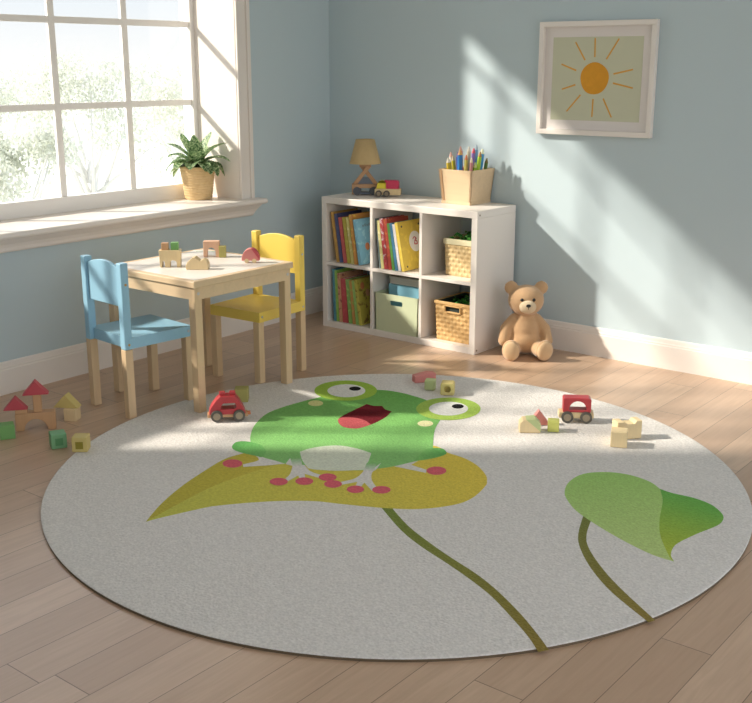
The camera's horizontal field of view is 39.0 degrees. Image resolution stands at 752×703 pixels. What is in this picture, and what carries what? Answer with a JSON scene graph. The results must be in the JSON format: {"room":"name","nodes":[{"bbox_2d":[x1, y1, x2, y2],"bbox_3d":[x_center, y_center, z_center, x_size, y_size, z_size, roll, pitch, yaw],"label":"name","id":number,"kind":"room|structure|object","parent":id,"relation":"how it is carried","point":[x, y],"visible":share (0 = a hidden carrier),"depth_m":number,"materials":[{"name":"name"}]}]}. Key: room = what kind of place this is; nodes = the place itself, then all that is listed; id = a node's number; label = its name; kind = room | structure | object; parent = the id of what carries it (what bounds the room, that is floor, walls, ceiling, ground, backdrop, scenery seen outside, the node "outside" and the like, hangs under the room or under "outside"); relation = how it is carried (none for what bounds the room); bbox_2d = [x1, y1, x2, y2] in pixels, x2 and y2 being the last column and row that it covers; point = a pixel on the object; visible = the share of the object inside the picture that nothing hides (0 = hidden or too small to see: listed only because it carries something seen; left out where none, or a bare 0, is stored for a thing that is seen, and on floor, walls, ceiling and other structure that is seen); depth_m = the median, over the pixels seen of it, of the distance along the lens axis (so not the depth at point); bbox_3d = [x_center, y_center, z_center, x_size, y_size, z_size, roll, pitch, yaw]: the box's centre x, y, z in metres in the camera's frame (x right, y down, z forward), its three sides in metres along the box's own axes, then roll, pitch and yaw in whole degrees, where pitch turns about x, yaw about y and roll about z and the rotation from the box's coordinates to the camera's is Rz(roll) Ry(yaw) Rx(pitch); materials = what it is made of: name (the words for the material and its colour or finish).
{"room":"children's room","nodes":[
{"label":"children's room","id":0,"kind":"room"},
{"bbox_2d":[0,0,330,361],"bbox_3d":[-2.766,-1.013,3.780,0.450,3.000,7.400,12,19,37],"label":"wall","id":1,"kind":"structure","parent":0,"point":[42,303],"depth_m":6.06,"materials":[{"name":"blue paint"}]},
{"bbox_2d":[0,0,267,252],"bbox_3d":[-1.824,-1.547,4.736,0.468,2.188,3.275,12,19,37],"label":"window","id":2,"kind":"structure","parent":1,"relation":"in","point":[217,32],"depth_m":5.82,"materials":[{"name":"white paint"}]},
{"bbox_2d":[165,132,229,199],"bbox_3d":[-0.996,-1.039,5.971,0.306,0.371,0.278,12,19,37],"label":"potted plant","id":3,"kind":"object","parent":2,"relation":"on","point":[197,171],"visible":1,"depth_m":5.97,"materials":[{"name":"green plant"}]},
{"bbox_2d":[0,286,322,395],"bbox_3d":[-2.589,0.400,4.004,0.018,0.156,7.382,12,19,37],"label":"baseboard","id":4,"kind":"structure","parent":1,"relation":"attached to","point":[16,375],"depth_m":5.30,"materials":[{"name":"white paint"}]},
{"bbox_2d":[0,311,751,702],"bbox_3d":[-0.218,0.989,2.315,6.850,0.100,7.550,12,19,37],"label":"floor","id":5,"kind":"structure","parent":0,"point":[61,641],"depth_m":2.95,"materials":[{"name":"brown wood"}]},
{"bbox_2d":[0,421,15,439],"bbox_3d":[-1.544,0.331,4.443,0.060,0.060,0.060,-6,16,-23],"label":"block","id":6,"kind":"object","parent":5,"relation":"on","point":[7,429],"visible":1,"depth_m":4.42,"materials":[{"name":"green paint"}]},
{"bbox_2d":[15,408,56,430],"bbox_3d":[-1.457,0.293,4.550,0.164,0.077,0.050,-4,16,-13],"label":"block","id":7,"kind":"object","parent":5,"relation":"on","point":[48,416],"visible":0.97,"depth_m":4.52,"materials":[{"name":"beige wood"}]},
{"bbox_2d":[15,409,27,413],"bbox_3d":[-1.510,0.251,4.525,0.050,0.016,0.046,-4,16,-13],"label":"block","id":8,"kind":"object","parent":7,"relation":"on","point":[16,411],"visible":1,"depth_m":4.50,"materials":[{"name":"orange wood"}]},
{"bbox_2d":[3,395,27,410],"bbox_3d":[-1.532,0.218,4.511,0.098,0.055,0.044,-4,16,-13],"label":"block","id":9,"kind":"object","parent":8,"relation":"on","point":[15,403],"visible":1,"depth_m":4.50,"materials":[{"name":"red paint"}]},
{"bbox_2d":[32,395,41,411],"bbox_3d":[-1.445,0.217,4.532,0.034,0.078,0.034,-4,16,-13],"label":"block","id":10,"kind":"object","parent":7,"relation":"on","point":[37,400],"visible":1,"depth_m":4.52,"materials":[{"name":"beige wood"}]},
{"bbox_2d":[22,379,48,395],"bbox_3d":[-1.449,0.151,4.513,0.106,0.059,0.048,-4,16,-13],"label":"block","id":11,"kind":"object","parent":10,"relation":"on","point":[35,388],"visible":1,"depth_m":4.50,"materials":[{"name":"red paint"}]},
{"bbox_2d":[49,429,66,449],"bbox_3d":[-1.298,0.358,4.336,0.063,0.062,0.063,-7,17,-24],"label":"block","id":12,"kind":"object","parent":5,"relation":"on","point":[57,438],"visible":1,"depth_m":4.31,"materials":[{"name":"green paint"}]},
{"bbox_2d":[63,407,80,421],"bbox_3d":[-1.335,0.272,4.666,0.056,0.056,0.056,2,15,8],"label":"block","id":13,"kind":"object","parent":5,"relation":"on","point":[70,414],"visible":0.99,"depth_m":4.64,"materials":[{"name":"brown wood"}]},
{"bbox_2d":[53,392,80,407],"bbox_3d":[-1.357,0.213,4.664,0.113,0.059,0.050,2,15,6],"label":"block","id":14,"kind":"object","parent":13,"relation":"on","point":[67,401],"visible":1,"depth_m":4.64,"materials":[{"name":"yellow wood"}]},
{"bbox_2d":[80,254,192,418],"bbox_3d":[-1.074,-0.097,4.812,0.326,0.693,0.357,14,20,42],"label":"chair","id":15,"kind":"object","parent":5,"relation":"on","point":[103,280],"visible":0.98,"depth_m":4.71,"materials":[{"name":"blue wood"}]},
{"bbox_2d":[109,248,292,412],"bbox_3d":[-0.829,-0.117,5.048,0.624,0.609,0.624,12,19,37],"label":"table","id":16,"kind":"object","parent":5,"relation":"on","point":[230,274],"visible":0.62,"depth_m":4.83,"materials":[{"name":"brown wood"}]},
{"bbox_2d":[159,249,181,266],"bbox_3d":[-0.945,-0.430,4.887,0.100,0.078,0.048,-1,15,-3],"label":"block","id":17,"kind":"object","parent":16,"relation":"on","point":[166,256],"visible":1,"depth_m":4.86,"materials":[{"name":"brown wood"}]},
{"bbox_2d":[161,242,168,249],"bbox_3d":[-0.967,-0.483,4.871,0.032,0.032,0.032,-1,15,-3],"label":"block","id":18,"kind":"object","parent":17,"relation":"on","point":[164,245],"visible":1,"depth_m":4.86,"materials":[{"name":"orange wood"}]},
{"bbox_2d":[170,242,178,249],"bbox_3d":[-0.923,-0.485,4.873,0.034,0.034,0.034,-1,15,-3],"label":"block","id":19,"kind":"object","parent":17,"relation":"on","point":[174,245],"visible":1,"depth_m":4.86,"materials":[{"name":"green paint"}]},
{"bbox_2d":[186,256,209,269],"bbox_3d":[-0.811,-0.404,4.829,0.104,0.058,0.044,1,15,2],"label":"block","id":20,"kind":"object","parent":16,"relation":"on","point":[195,263],"visible":1,"depth_m":4.81,"materials":[{"name":"brown wood"}]},
{"bbox_2d":[186,250,215,254],"bbox_3d":[-0.851,-0.490,5.254,0.150,0.002,0.110,3,16,12],"label":"drawing sheet","id":21,"kind":"object","parent":16,"relation":"on","point":[200,252],"visible":0.7,"depth_m":5.25,"materials":[{"name":"white paper"}]},
{"bbox_2d":[203,240,219,256],"bbox_3d":[-0.795,-0.498,5.138,0.076,0.076,0.044,0,15,-1],"label":"block","id":22,"kind":"object","parent":16,"relation":"on","point":[207,244],"visible":0.97,"depth_m":5.11,"materials":[{"name":"brown wood"}]},
{"bbox_2d":[219,245,225,257],"bbox_3d":[-0.740,-0.483,5.127,0.032,0.055,0.032,0,15,-1],"label":"block","id":23,"kind":"object","parent":16,"relation":"on","point":[222,248],"visible":1,"depth_m":5.11,"materials":[{"name":"green paint"}]},
{"bbox_2d":[242,247,259,262],"bbox_3d":[-0.588,-0.453,4.987,0.084,0.069,0.041,0,15,1],"label":"toy car","id":24,"kind":"object","parent":16,"relation":"on","point":[252,254],"visible":1,"depth_m":4.97,"materials":[{"name":"pink paint"}]},
{"bbox_2d":[210,230,305,383],"bbox_3d":[-0.587,-0.226,5.290,0.326,0.693,0.357,10,18,34],"label":"chair","id":25,"kind":"object","parent":5,"relation":"on","point":[257,308],"visible":0.95,"depth_m":5.29,"materials":[{"name":"yellow paint"}]},
{"bbox_2d":[332,267,345,320],"bbox_3d":[-0.178,-0.356,6.357,0.029,0.312,0.221,12,19,37],"label":"picture book","id":26,"kind":"object","parent":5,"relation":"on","point":[333,269],"visible":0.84,"depth_m":6.27,"materials":[{"name":"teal paper"}]},
{"bbox_2d":[41,374,751,661],"bbox_3d":[0.072,0.461,4.050,2.604,0.014,2.619,12,19,37],"label":"round rug","id":27,"kind":"object","parent":5,"relation":"on","point":[357,517],"visible":0.98,"depth_m":3.60,"materials":[{"name":"white carpet"}]},
{"bbox_2d":[71,433,90,451],"bbox_3d":[-1.184,0.366,4.263,0.061,0.061,0.062,0,15,-1],"label":"block","id":28,"kind":"object","parent":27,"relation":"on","point":[80,442],"visible":1,"depth_m":4.24,"materials":[{"name":"yellow wood"}]},
{"bbox_2d":[208,390,250,421],"bbox_3d":[-0.640,0.233,4.623,0.187,0.127,0.082,-2,15,-8],"label":"toy car","id":29,"kind":"object","parent":27,"relation":"on","point":[216,412],"visible":1,"depth_m":4.60,"materials":[{"name":"red paint"}]},
{"bbox_2d":[234,386,248,401],"bbox_3d":[-0.618,0.195,4.887,0.062,0.062,0.062,0,15,-1],"label":"block","id":30,"kind":"object","parent":27,"relation":"on","point":[242,392],"visible":0.74,"depth_m":4.86,"materials":[{"name":"green paint"}]},
{"bbox_2d":[412,371,435,382],"bbox_3d":[0.235,0.122,5.187,0.110,0.046,0.044,-5,16,-19],"label":"block","id":31,"kind":"object","parent":27,"relation":"on","point":[420,377],"visible":0.8,"depth_m":5.17,"materials":[{"name":"pink paint"}]},
{"bbox_2d":[424,378,435,389],"bbox_3d":[0.259,0.155,5.057,0.050,0.050,0.050,4,16,13],"label":"block","id":32,"kind":"object","parent":27,"relation":"on","point":[430,383],"visible":1,"depth_m":5.04,"materials":[{"name":"green paint"}]},
{"bbox_2d":[440,380,454,395],"bbox_3d":[0.337,0.170,4.988,0.064,0.058,0.060,2,15,8],"label":"block","id":33,"kind":"object","parent":27,"relation":"on","point":[447,387],"visible":1,"depth_m":4.96,"materials":[{"name":"beige paint"}]},
{"bbox_2d":[518,415,540,432],"bbox_3d":[0.648,0.306,4.481,0.089,0.061,0.058,1,15,3],"label":"block","id":34,"kind":"object","parent":27,"relation":"on","point":[529,423],"visible":1,"depth_m":4.46,"materials":[{"name":"brown wood"}]},
{"bbox_2d":[534,409,547,424],"bbox_3d":[0.699,0.281,4.564,0.096,0.065,0.030,1,15,3],"label":"block","id":35,"kind":"object","parent":27,"relation":"on","point":[538,413],"visible":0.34,"depth_m":4.55,"materials":[{"name":"pink paint"}]},
{"bbox_2d":[547,418,558,431],"bbox_3d":[0.750,0.310,4.488,0.048,0.048,0.048,3,15,10],"label":"block","id":36,"kind":"object","parent":27,"relation":"on","point":[553,423],"visible":1,"depth_m":4.47,"materials":[{"name":"paint"}]},
{"bbox_2d":[558,394,593,423],"bbox_3d":[0.867,0.247,4.603,0.152,0.110,0.079,1,15,5],"label":"van","id":37,"kind":"object","parent":27,"relation":"on","point":[567,412],"visible":1,"depth_m":4.58,"materials":[{"name":"red paint"}]},
{"bbox_2d":[610,427,627,447],"bbox_3d":[0.988,0.349,4.313,0.066,0.066,0.066,4,16,14],"label":"block","id":38,"kind":"object","parent":27,"relation":"on","point":[619,435],"visible":1,"depth_m":4.28,"materials":[{"name":"brown wood"}]},
{"bbox_2d":[612,417,641,438],"bbox_3d":[1.039,0.318,4.402,0.110,0.078,0.054,-4,16,-13],"label":"block","id":39,"kind":"object","parent":27,"relation":"on","point":[634,424],"visible":0.82,"depth_m":4.38,"materials":[{"name":"brown wood"}]},
{"bbox_2d":[322,192,515,354],"bbox_3d":[0.224,-0.478,6.071,1.082,0.770,0.378,12,19,37],"label":"cube shelf","id":40,"kind":"object","parent":5,"relation":"on","point":[493,224],"visible":0.73,"depth_m":5.85,"materials":[{"name":"white laminate"}]},
{"bbox_2d":[338,216,347,262],"bbox_3d":[-0.131,-0.664,6.222,0.065,0.266,0.201,12,19,37],"label":"picture book","id":41,"kind":"object","parent":40,"relation":"on","point":[339,218],"visible":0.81,"depth_m":6.14,"materials":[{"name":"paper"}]},
{"bbox_2d":[334,267,353,320],"bbox_3d":[-0.166,-0.349,6.342,0.033,0.307,0.211,12,19,37],"label":"picture book","id":42,"kind":"object","parent":40,"relation":"on","point":[346,268],"visible":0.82,"depth_m":6.27,"materials":[{"name":"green paper"}]},
{"bbox_2d":[331,208,357,261],"bbox_3d":[-0.170,-0.688,6.261,0.064,0.292,0.221,12,19,37],"label":"picture book","id":43,"kind":"object","parent":40,"relation":"on","point":[353,209],"visible":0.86,"depth_m":6.18,"materials":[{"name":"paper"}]},
{"bbox_2d":[342,216,350,263],"bbox_3d":[-0.109,-0.661,6.204,0.063,0.269,0.201,12,19,37],"label":"picture book","id":44,"kind":"object","parent":40,"relation":"on","point":[343,218],"visible":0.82,"depth_m":6.13,"materials":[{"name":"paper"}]},
{"bbox_2d":[334,210,361,262],"bbox_3d":[-0.149,-0.680,6.245,0.066,0.284,0.221,12,19,37],"label":"picture book","id":45,"kind":"object","parent":40,"relation":"on","point":[348,213],"visible":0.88,"depth_m":6.17,"materials":[{"name":"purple paper"}]},
{"bbox_2d":[337,269,362,321],"bbox_3d":[-0.147,-0.338,6.330,0.040,0.291,0.211,12,19,37],"label":"picture book","id":46,"kind":"object","parent":40,"relation":"on","point":[355,271],"visible":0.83,"depth_m":6.26,"materials":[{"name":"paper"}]},
{"bbox_2d":[346,217,353,263],"bbox_3d":[-0.088,-0.657,6.188,0.060,0.270,0.201,12,19,37],"label":"picture book","id":47,"kind":"object","parent":40,"relation":"on","point":[347,218],"visible":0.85,"depth_m":6.11,"materials":[{"name":"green paper"}]},
{"bbox_2d":[340,274,365,322],"bbox_3d":[-0.124,-0.318,6.310,0.056,0.264,0.201,12,19,37],"label":"picture book","id":48,"kind":"object","parent":40,"relation":"on","point":[343,282],"visible":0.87,"depth_m":6.24,"materials":[{"name":"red paper"}]},
{"bbox_2d":[345,274,368,323],"bbox_3d":[-0.096,-0.312,6.288,0.051,0.263,0.201,12,19,37],"label":"picture book","id":49,"kind":"object","parent":40,"relation":"on","point":[346,280],"visible":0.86,"depth_m":6.22,"materials":[{"name":"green paper"}]},
{"bbox_2d":[349,211,369,264],"bbox_3d":[-0.063,-0.664,6.179,0.064,0.288,0.221,12,19,37],"label":"picture book","id":50,"kind":"object","parent":40,"relation":"on","point":[352,217],"visible":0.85,"depth_m":6.10,"materials":[{"name":"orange paper"}]},
{"bbox_2d":[349,275,369,323],"bbox_3d":[-0.077,-0.306,6.274,0.049,0.261,0.201,12,19,37],"label":"picture book","id":51,"kind":"object","parent":40,"relation":"on","point":[350,282],"visible":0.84,"depth_m":6.20,"materials":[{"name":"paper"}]},
{"bbox_2d":[351,276,368,324],"bbox_3d":[-0.060,-0.304,6.260,0.054,0.262,0.201,12,19,37],"label":"picture book","id":52,"kind":"object","parent":40,"relation":"on","point":[352,281],"visible":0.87,"depth_m":6.18,"materials":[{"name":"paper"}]},
{"bbox_2d":[353,217,369,264],"bbox_3d":[-0.042,-0.645,6.160,0.065,0.262,0.211,12,19,37],"label":"picture book","id":53,"kind":"object","parent":40,"relation":"on","point":[362,225],"visible":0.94,"depth_m":6.10,"materials":[{"name":"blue paper"}]},
{"bbox_2d":[354,276,369,325],"bbox_3d":[-0.039,-0.304,6.250,0.061,0.268,0.211,12,19,37],"label":"picture book","id":54,"kind":"object","parent":40,"relation":"on","point":[362,285],"visible":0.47,"depth_m":6.19,"materials":[{"name":"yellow paper"}]},
{"bbox_2d":[350,139,380,194],"bbox_3d":[-0.063,-1.079,6.206,0.184,0.317,0.184,0,15,1],"label":"table lamp","id":55,"kind":"object","parent":40,"relation":"on","point":[365,154],"visible":0.93,"depth_m":6.15,"materials":[{"name":"beige wood"}]},
{"bbox_2d":[377,220,383,268],"bbox_3d":[0.090,-0.623,6.057,0.055,0.272,0.211,12,19,37],"label":"picture book","id":56,"kind":"object","parent":40,"relation":"on","point":[378,221],"visible":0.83,"depth_m":5.98,"materials":[{"name":"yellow paper"}]},
{"bbox_2d":[375,215,397,267],"bbox_3d":[0.078,-0.630,6.065,0.046,0.281,0.211,12,19,37],"label":"picture book","id":57,"kind":"object","parent":40,"relation":"on","point":[376,219],"visible":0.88,"depth_m":5.99,"materials":[{"name":"white paper"}]},
{"bbox_2d":[375,180,400,196],"bbox_3d":[0.069,-0.943,6.134,0.150,0.093,0.081,2,15,8],"label":"toy truck","id":58,"kind":"object","parent":40,"relation":"on","point":[386,188],"visible":1,"depth_m":6.11,"materials":[{"name":"brown wood"}]},
{"bbox_2d":[379,215,405,268],"bbox_3d":[0.109,-0.625,6.041,0.063,0.285,0.211,12,19,37],"label":"picture book","id":59,"kind":"object","parent":40,"relation":"on","point":[385,259],"visible":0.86,"depth_m":5.96,"materials":[{"name":"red paper"}]},
{"bbox_2d":[383,215,407,269],"bbox_3d":[0.127,-0.619,6.021,0.061,0.283,0.201,12,19,37],"label":"picture book","id":60,"kind":"object","parent":40,"relation":"on","point":[401,218],"visible":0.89,"depth_m":5.95,"materials":[{"name":"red paper"}]},
{"bbox_2d":[387,220,404,269],"bbox_3d":[0.145,-0.604,6.010,0.059,0.262,0.201,12,19,37],"label":"picture book","id":61,"kind":"object","parent":40,"relation":"on","point":[388,226],"visible":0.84,"depth_m":5.93,"materials":[{"name":"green paper"}]},
{"bbox_2d":[375,288,418,336],"bbox_3d":[0.207,-0.240,6.111,0.308,0.218,0.300,12,19,37],"label":"storage bin","id":62,"kind":"object","parent":40,"relation":"on","point":[403,320],"visible":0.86,"depth_m":6.00,"materials":[{"name":"green fabric"}]},
{"bbox_2d":[389,283,418,306],"bbox_3d":[0.237,-0.267,6.119,0.260,0.255,0.200,12,19,37],"label":"storage box","id":63,"kind":"object","parent":62,"relation":"in","point":[394,289],"visible":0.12,"depth_m":6.04,"materials":[{"name":"blue fabric"}]},
{"bbox_2d":[389,275,418,287],"bbox_3d":[0.237,-0.412,6.079,0.254,0.044,0.198,12,19,37],"label":"storage box","id":64,"kind":"object","parent":63,"relation":"on","point":[394,279],"visible":0.34,"depth_m":6.03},
{"bbox_2d":[392,224,401,270],"bbox_3d":[0.177,-0.597,5.985,0.065,0.261,0.201,12,19,37],"label":"picture book","id":65,"kind":"object","parent":40,"relation":"on","point":[393,225],"visible":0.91,"depth_m":5.91,"materials":[{"name":"white paper"}]},
{"bbox_2d":[389,219,411,270],"bbox_3d":[0.160,-0.603,5.997,0.063,0.265,0.201,12,19,37],"label":"picture book","id":66,"kind":"object","parent":40,"relation":"on","point":[390,224],"visible":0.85,"depth_m":5.92,"materials":[{"name":"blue paper"}]},
{"bbox_2d":[394,218,419,271],"bbox_3d":[0.200,-0.602,5.979,0.075,0.272,0.221,12,19,37],"label":"picture book","id":67,"kind":"object","parent":40,"relation":"on","point":[407,232],"visible":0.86,"depth_m":5.94,"materials":[{"name":"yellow paper"}]},
{"bbox_2d":[434,291,469,344],"bbox_3d":[0.505,-0.186,5.904,0.245,0.222,0.296,12,19,37],"label":"woven basket","id":68,"kind":"object","parent":40,"relation":"on","point":[452,318],"visible":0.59,"depth_m":5.81,"materials":[{"name":"beige wicker"}]},
{"bbox_2d":[451,295,469,304],"bbox_3d":[0.504,-0.220,5.896,0.222,0.155,0.256,12,19,37],"label":"filling","id":69,"kind":"object","parent":68,"relation":"in","point":[462,301],"visible":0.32,"depth_m":5.94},
{"bbox_2d":[443,233,470,277],"bbox_3d":[0.531,-0.530,5.844,0.207,0.204,0.271,12,19,37],"label":"woven basket","id":70,"kind":"object","parent":40,"relation":"on","point":[457,252],"visible":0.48,"depth_m":5.76,"materials":[{"name":"beige wicker"}]},
{"bbox_2d":[450,231,471,240],"bbox_3d":[0.529,-0.578,5.833,0.180,0.168,0.234,12,19,37],"label":"filling","id":71,"kind":"object","parent":70,"relation":"in","point":[467,237],"visible":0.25,"depth_m":5.79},
{"bbox_2d":[439,166,494,205],"bbox_3d":[0.497,-0.915,5.856,0.220,0.186,0.228,12,19,38],"label":"pencil box","id":72,"kind":"object","parent":40,"relation":"on","point":[461,187],"visible":1,"depth_m":5.78,"materials":[{"name":"brown wood"}]},
{"bbox_2d":[446,158,451,169],"bbox_3d":[0.408,-0.948,5.839,0.046,0.231,0.027,5,16,19],"label":"pencil","id":73,"kind":"object","parent":72,"relation":"in","point":[448,163],"visible":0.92,"depth_m":5.81,"materials":[{"name":"yellow wood"}]},
{"bbox_2d":[452,156,455,169],"bbox_3d":[0.437,-0.958,5.858,0.049,0.240,0.020,12,19,37],"label":"pencil","id":74,"kind":"object","parent":72,"relation":"in","point":[453,159],"visible":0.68,"depth_m":5.84,"materials":[{"name":"yellow wood"}]},
{"bbox_2d":[457,150,462,169],"bbox_3d":[0.458,-0.960,5.793,0.026,0.277,0.043,5,16,19],"label":"pencil","id":75,"kind":"object","parent":72,"relation":"in","point":[460,155],"visible":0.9,"depth_m":5.76,"materials":[{"name":"blue wood"}]},
{"bbox_2d":[464,155,467,170],"bbox_3d":[0.488,-0.945,5.787,0.020,0.251,0.028,-2,15,-6],"label":"pencil","id":76,"kind":"object","parent":72,"relation":"in","point":[466,157],"visible":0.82,"depth_m":5.76,"materials":[{"name":"yellow wood"}]},
{"bbox_2d":[467,147,470,170],"bbox_3d":[0.506,-0.975,5.822,0.022,0.291,0.022,12,19,37],"label":"pencil","id":77,"kind":"object","parent":72,"relation":"in","point":[468,149],"visible":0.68,"depth_m":5.79,"materials":[{"name":"beige wood"}]},
{"bbox_2d":[469,158,472,170],"bbox_3d":[0.513,-0.933,5.767,0.018,0.238,0.030,-5,16,-17],"label":"pencil","id":78,"kind":"object","parent":72,"relation":"in","point":[471,160],"visible":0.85,"depth_m":5.74,"materials":[{"name":"pink wood"}]},
{"bbox_2d":[471,148,475,165],"bbox_3d":[0.523,-0.963,5.785,0.035,0.286,0.022,12,19,37],"label":"pencil","id":79,"kind":"object","parent":72,"relation":"in","point":[473,153],"visible":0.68,"depth_m":5.75,"materials":[{"name":"purple wood"}]},
{"bbox_2d":[475,145,477,164],"bbox_3d":[0.543,-0.982,5.830,0.031,0.301,0.022,12,19,37],"label":"pencil","id":80,"kind":"object","parent":72,"relation":"in","point":[476,147],"visible":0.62,"depth_m":5.79,"materials":[{"name":"blue wood"}]},
{"bbox_2d":[477,152,481,169],"bbox_3d":[0.549,-0.953,5.785,0.020,0.270,0.061,-12,19,-37],"label":"pencil","id":81,"kind":"object","parent":72,"relation":"in","point":[479,158],"visible":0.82,"depth_m":5.75,"materials":[{"name":"green wood"}]},
{"bbox_2d":[480,149,483,169],"bbox_3d":[0.565,-0.966,5.809,0.048,0.281,0.027,4,16,16],"label":"pencil","id":82,"kind":"object","parent":72,"relation":"in","point":[482,150],"visible":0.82,"depth_m":5.78,"materials":[{"name":"blue wood"}]},
{"bbox_2d":[484,158,487,168],"bbox_3d":[0.593,-0.949,5.844,0.048,0.230,0.020,12,19,37],"label":"pencil","id":83,"kind":"object","parent":72,"relation":"in","point":[486,160],"visible":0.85,"depth_m":5.81,"materials":[{"name":"green wood"}]},
{"bbox_2d":[498,281,552,360],"bbox_3d":[0.799,-0.167,5.638,0.290,0.401,0.258,0,15,1],"label":"teddy bear","id":84,"kind":"object","parent":5,"relation":"on","point":[525,330],"visible":1,"depth_m":5.64},
{"bbox_2d":[329,0,751,352],"bbox_3d":[2.090,-1.262,4.702,6.850,3.000,0.150,12,19,37],"label":"wall","id":85,"kind":"structure","parent":0,"point":[652,236],"depth_m":5.57,"materials":[{"name":"blue paint"}]},
{"bbox_2d":[536,19,659,137],"bbox_3d":[1.106,-1.376,5.361,0.645,0.563,0.032,12,19,37],"label":"framed picture","id":86,"kind":"object","parent":85,"relation":"attached to","point":[597,77],"visible":1,"depth_m":5.35,"materials":[{"name":"white paint"}]},
{"bbox_2d":[550,36,643,121],"bbox_3d":[1.109,-1.376,5.366,0.498,0.412,0.002,12,19,37],"label":"art print","id":87,"kind":"object","parent":86,"relation":"attached to","point":[593,78],"depth_m":5.36,"materials":[{"name":"beige paper"}]},
{"bbox_2d":[512,313,751,384],"bbox_3d":[2.213,0.164,4.875,6.400,0.156,0.018,12,19,37],"label":"baseboard","id":88,"kind":"structure","parent":85,"relation":"attached to","point":[669,354],"depth_m":5.47,"materials":[{"name":"white paint"}]},
{"label":"outside","id":89,"kind":"structure","parent":0,"visible":0},
{"bbox_2d":[0,88,185,202],"bbox_3d":[-38.220,-18.564,86.253,159.100,0.200,260.000,12,19,37],"label":"lawn","id":90,"kind":"structure","parent":89,"point":[144,178],"depth_m":49.42,"materials":[{"name":"green plant"}]},
{"bbox_2d":[0,67,52,202],"bbox_3d":[-10.533,-5.559,29.185,3.694,4.505,3.776,-5,16,-19],"label":"tree","id":91,"kind":"object","parent":90,"relation":"on","point":[5,95],"visible":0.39,"depth_m":28.80,"materials":[{"name":"green plant"}]},
{"bbox_2d":[0,113,84,202],"bbox_3d":[-6.901,-2.715,20.366,2.601,3.621,2.883,-5,16,-19],"label":"tree","id":92,"kind":"object","parent":90,"relation":"on","point":[43,143],"visible":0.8,"depth_m":19.80,"materials":[{"name":"green plant"}]},
{"bbox_2d":[3,43,182,193],"bbox_3d":[-6.410,-4.221,23.412,3.538,4.939,3.334,7,17,24],"label":"tree","id":93,"kind":"object","parent":90,"relation":"on","point":[90,175],"visible":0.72,"depth_m":23.07,"materials":[{"name":"green plant"}]},
{"bbox_2d":[114,65,184,183],"bbox_3d":[-7.006,-7.382,35.873,4.348,4.531,3.561,2,15,8],"label":"tree","id":94,"kind":"object","parent":90,"relation":"on","point":[176,179],"visible":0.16,"depth_m":35.63,"materials":[{"name":"green plant"}]},
{"bbox_2d":[132,65,184,158],"bbox_3d":[-4.888,-5.384,27.926,3.475,4.825,3.381,-14,20,-41],"label":"tree","id":95,"kind":"object","parent":90,"relation":"on","point":[168,94],"visible":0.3,"depth_m":27.25,"materials":[{"name":"green plant"}]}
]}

